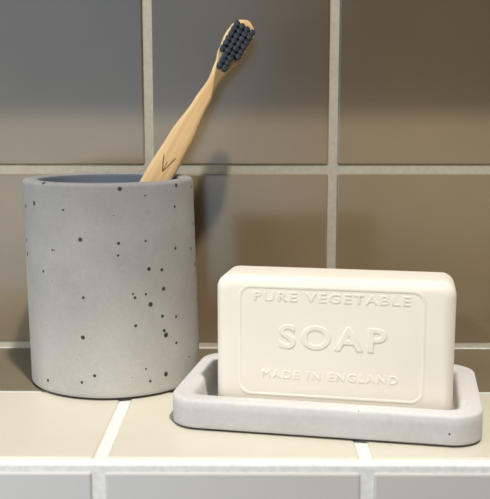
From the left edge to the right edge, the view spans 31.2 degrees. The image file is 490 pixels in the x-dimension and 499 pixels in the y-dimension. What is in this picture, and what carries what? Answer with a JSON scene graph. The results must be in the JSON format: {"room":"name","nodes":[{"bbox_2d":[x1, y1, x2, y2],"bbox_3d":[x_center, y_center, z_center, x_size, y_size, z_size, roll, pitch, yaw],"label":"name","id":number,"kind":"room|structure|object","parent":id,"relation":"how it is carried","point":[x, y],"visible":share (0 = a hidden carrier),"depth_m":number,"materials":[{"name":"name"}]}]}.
{"room":"bathroom","nodes":[
{"label":"bathroom","id":0,"kind":"room"},
{"bbox_2d":[0,0,489,347],"bbox_3d":[0.003,-0.242,0.457,0.920,0.606,0.030,0,9,0],"label":"wall","id":1,"kind":"structure","parent":0,"point":[347,134],"depth_m":0.47,"materials":[{"name":"beige tile"}]},
{"bbox_2d":[0,347,489,498],"bbox_3d":[0.003,0.264,0.437,0.920,0.400,0.166,0,9,0],"label":"countertop","id":2,"kind":"structure","parent":1,"relation":"attached to","point":[53,446],"depth_m":0.33,"materials":[{"name":"beige tile"}]},
{"bbox_2d":[22,172,199,399],"bbox_3d":[-0.064,0.014,0.427,0.083,0.098,0.082,0,9,0],"label":"toothbrush holder","id":3,"kind":"object","parent":2,"relation":"on","point":[111,256],"visible":0.97,"depth_m":0.39,"materials":[{"name":"grey concrete"}]},
{"bbox_2d":[139,20,254,181],"bbox_3d":[-0.042,-0.034,0.424,0.096,0.152,0.014,-1,9,-9],"label":"toothbrush","id":4,"kind":"object","parent":3,"relation":"in","point":[238,38],"visible":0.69,"depth_m":0.42,"materials":[{"name":"brown wood"}]},
{"bbox_2d":[173,353,482,446],"bbox_3d":[0.037,0.063,0.383,0.126,0.013,0.075,2,9,11],"label":"soap dish","id":5,"kind":"object","parent":2,"relation":"on","point":[197,404],"visible":0.63,"depth_m":0.35,"materials":[{"name":"grey concrete"}]},
{"bbox_2d":[218,266,455,409],"bbox_3d":[0.038,0.038,0.370,0.097,0.057,0.028,2,9,11],"label":"soap bar","id":6,"kind":"object","parent":5,"relation":"on","point":[344,336],"visible":1,"depth_m":0.36,"materials":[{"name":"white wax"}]}
]}

